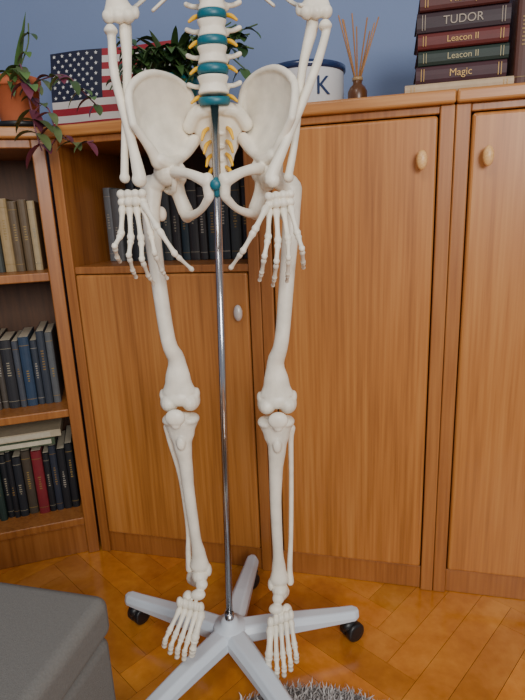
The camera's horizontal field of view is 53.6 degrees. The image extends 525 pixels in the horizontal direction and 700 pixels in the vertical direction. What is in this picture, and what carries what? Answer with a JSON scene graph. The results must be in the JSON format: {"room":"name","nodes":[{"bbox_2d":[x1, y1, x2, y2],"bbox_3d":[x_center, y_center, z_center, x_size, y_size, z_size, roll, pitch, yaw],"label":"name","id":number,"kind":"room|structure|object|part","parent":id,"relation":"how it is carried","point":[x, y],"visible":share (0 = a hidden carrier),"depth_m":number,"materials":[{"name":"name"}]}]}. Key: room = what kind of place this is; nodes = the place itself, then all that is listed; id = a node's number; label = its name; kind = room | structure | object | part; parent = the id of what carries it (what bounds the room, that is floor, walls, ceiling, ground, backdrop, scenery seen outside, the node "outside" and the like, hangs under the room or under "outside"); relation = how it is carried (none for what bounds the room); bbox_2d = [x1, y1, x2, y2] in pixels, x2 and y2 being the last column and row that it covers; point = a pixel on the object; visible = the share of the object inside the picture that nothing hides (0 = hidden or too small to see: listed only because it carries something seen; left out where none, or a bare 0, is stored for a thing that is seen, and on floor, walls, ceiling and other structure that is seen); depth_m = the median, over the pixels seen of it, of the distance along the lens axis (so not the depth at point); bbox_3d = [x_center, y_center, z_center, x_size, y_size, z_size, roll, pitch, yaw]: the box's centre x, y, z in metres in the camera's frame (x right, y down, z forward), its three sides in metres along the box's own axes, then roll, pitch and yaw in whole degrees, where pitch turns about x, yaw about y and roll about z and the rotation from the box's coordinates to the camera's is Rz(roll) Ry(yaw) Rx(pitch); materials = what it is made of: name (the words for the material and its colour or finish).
{"room":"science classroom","nodes":[
{"label":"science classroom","id":0,"kind":"room"},
{"bbox_2d":[0,0,418,124],"bbox_3d":[0.217,-0.730,1.586,3.150,2.600,0.070,1,15,14],"label":"wall","id":1,"kind":"structure","parent":0,"point":[60,26],"depth_m":1.55,"materials":[{"name":"paint"}]},
{"bbox_2d":[0,538,524,699],"bbox_3d":[-0.133,0.951,0.401,3.468,0.030,3.815,1,15,14],"label":"floor","id":2,"kind":"structure","parent":0,"point":[415,643],"depth_m":1.27,"materials":[{"name":"orange wood"}]},
{"bbox_2d":[0,127,99,568],"bbox_3d":[-0.875,0.034,1.528,0.620,1.240,0.317,-7,15,-16],"label":"bookcase","id":3,"kind":"object","parent":2,"relation":"on","point":[27,298],"visible":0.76,"depth_m":1.56,"materials":[{"name":"brown wood"}]},
{"bbox_2d":[0,198,47,272],"bbox_3d":[-0.909,-0.317,1.473,0.526,0.200,0.184,-7,15,-16],"label":"books","id":4,"kind":"object","parent":3,"relation":"in","point":[22,245],"visible":1,"depth_m":1.46,"materials":[{"name":"beige paper"}]},
{"bbox_2d":[0,321,63,409],"bbox_3d":[-0.888,0.058,1.550,0.524,0.224,0.183,-7,15,-16],"label":"books","id":5,"kind":"object","parent":3,"relation":"in","point":[30,364],"visible":1,"depth_m":1.53,"materials":[{"name":"blue paper"}]},
{"bbox_3d":[-0.921,0.015,1.666,0.556,1.212,0.015,-7,15,-16],"label":"panel","id":6,"kind":"part","parent":3,"relation":"part of","materials":[{"name":"brown wood"}]},
{"bbox_2d":[0,417,80,520],"bbox_3d":[-0.868,0.378,1.631,0.534,0.274,0.184,-7,15,-16],"label":"books","id":7,"kind":"object","parent":3,"relation":"in","point":[38,469],"visible":1,"depth_m":1.60,"materials":[{"name":"black paper"}]},
{"bbox_2d":[0,12,102,167],"bbox_3d":[-0.563,-0.648,1.295,0.368,0.384,0.180,7,17,32],"label":"potted trailing plant","id":8,"kind":"object","parent":3,"relation":"on","point":[20,92],"visible":0.95,"depth_m":1.30,"materials":[{"name":"green plant"}]},
{"bbox_2d":[0,582,115,699],"bbox_3d":[-0.687,0.666,0.694,0.776,0.420,0.619,1,15,14],"label":"ottoman","id":9,"kind":"object","parent":2,"relation":"on","point":[53,644],"visible":1,"depth_m":0.78,"materials":[{"name":"fabric"}]},
{"bbox_2d":[43,120,271,570],"bbox_3d":[-0.220,-0.010,1.592,0.550,1.240,0.436,1,15,14],"label":"cabinet","id":10,"kind":"object","parent":2,"relation":"on","point":[122,362],"visible":0.53,"depth_m":1.45,"materials":[{"name":"brown wood"}]},
{"bbox_2d":[50,40,170,125],"bbox_3d":[-0.451,-0.771,1.571,0.400,0.265,0.061,0,15,11],"label":"flag","id":11,"kind":"object","parent":10,"relation":"on","point":[89,68],"visible":0.37,"depth_m":1.57,"materials":[{"name":"multicoloured fabric"}]},
{"bbox_3d":[-0.255,0.183,1.463,0.484,0.792,0.020,1,15,14],"label":"door","id":12,"kind":"part","parent":10,"relation":"part of","materials":[{"name":"brown wood"}]},
{"bbox_2d":[102,177,247,260],"bbox_3d":[-0.233,-0.390,1.543,0.438,0.228,0.182,1,15,14],"label":"books","id":13,"kind":"object","parent":10,"relation":"in","point":[195,239],"visible":0.56,"depth_m":1.46,"materials":[{"name":"black paper"}]},
{"bbox_2d":[106,22,260,102],"bbox_3d":[-0.205,-0.730,1.387,0.415,0.252,0.253,-2,15,2],"label":"ivy","id":14,"kind":"object","parent":10,"relation":"on","point":[151,57],"visible":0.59,"depth_m":1.32,"materials":[{"name":"green plant"}]},
{"bbox_3d":[-0.172,-0.048,1.788,0.490,1.212,0.015,1,15,14],"label":"panel","id":15,"kind":"part","parent":10,"relation":"part of","materials":[{"name":"brown wood"}]},
{"bbox_3d":[-0.059,-0.095,1.317,0.023,0.042,0.036,1,15,14],"label":"knob","id":16,"kind":"part","parent":10,"relation":"part of","materials":[{"name":"white ceramic"}]},
{"bbox_2d":[125,105,363,699],"bbox_3d":[-0.074,0.138,1.068,0.593,1.205,0.544,-2,14,0],"label":"stand","id":17,"kind":"object","parent":2,"relation":"on","point":[233,632],"visible":0.99,"depth_m":1.13,"materials":[{"name":"white plastic"}]},
{"bbox_2d":[102,0,331,677],"bbox_3d":[-0.057,-0.089,0.975,0.428,1.598,0.238,-2,14,0],"label":"model","id":18,"kind":"object","parent":17,"relation":"on","point":[162,110],"visible":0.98,"depth_m":0.93},
{"bbox_2d":[239,679,384,699],"bbox_3d":[0.087,0.799,0.837,0.618,0.028,0.615,1,15,14],"label":"shaggy rug","id":19,"kind":"object","parent":2,"relation":"on","point":[305,693],"visible":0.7,"depth_m":1.11,"materials":[{"name":"fabric"}]},
{"bbox_2d":[259,89,456,590],"bbox_3d":[0.262,0.000,1.476,0.441,1.240,0.436,1,15,14],"label":"cabinet","id":20,"kind":"object","parent":2,"relation":"on","point":[363,363],"visible":0.79,"depth_m":1.27,"materials":[{"name":"brown wood"}]},
{"bbox_2d":[278,58,345,101],"bbox_3d":[0.108,-0.648,1.311,0.202,0.106,0.202,1,15,14],"label":"enamel pot","id":21,"kind":"object","parent":20,"relation":"on","point":[329,83],"visible":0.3,"depth_m":1.23,"materials":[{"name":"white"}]},
{"bbox_2d":[338,13,378,98],"bbox_3d":[0.226,-0.682,1.228,0.094,0.205,0.090,1,15,14],"label":"reed diffuser","id":22,"kind":"object","parent":20,"relation":"on","point":[357,90],"visible":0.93,"depth_m":1.23,"materials":[{"name":"brown glass"}]},
{"bbox_3d":[0.346,-0.413,1.131,0.023,0.042,0.036,1,15,14],"label":"knob","id":23,"kind":"part","parent":20,"relation":"part of","materials":[{"name":"brown wood"}]},
{"bbox_2d":[404,0,513,92],"bbox_3d":[0.435,-0.673,1.171,0.220,0.200,0.178,1,15,14],"label":"stacked books","id":24,"kind":"object","parent":20,"relation":"on","point":[459,44],"visible":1,"depth_m":1.10,"materials":[{"name":"brown paper"}]},
{"bbox_2d":[404,76,513,92],"bbox_3d":[0.436,-0.585,1.184,0.220,0.022,0.158,1,15,14],"label":"book","id":25,"kind":"object","parent":24,"relation":"on","point":[439,82],"depth_m":1.12,"materials":[{"name":"beige paper"}]},
{"bbox_2d":[418,0,509,13],"bbox_3d":[0.439,-0.754,1.154,0.178,0.034,0.158,1,15,14],"label":"book","id":26,"kind":"object","parent":24,"relation":"on","point":[425,6],"depth_m":1.09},
{"bbox_2d":[432,82,524,599],"bbox_3d":[0.696,0.009,1.371,0.450,1.240,0.436,1,15,14],"label":"cabinet","id":27,"kind":"object","parent":2,"relation":"on","point":[479,544],"visible":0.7,"depth_m":1.22,"materials":[{"name":"brown wood"}]},
{"bbox_3d":[0.476,-0.410,1.100,0.023,0.042,0.036,1,15,14],"label":"knob","id":28,"kind":"part","parent":27,"relation":"part of","materials":[{"name":"brown wood"}]},
{"bbox_2d":[506,0,524,82],"bbox_3d":[0.607,-0.679,1.144,0.123,0.211,0.167,1,15,14],"label":"books","id":29,"kind":"object","parent":27,"relation":"on","point":[516,59],"visible":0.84,"depth_m":1.09,"materials":[{"name":"red paper"}]}
]}

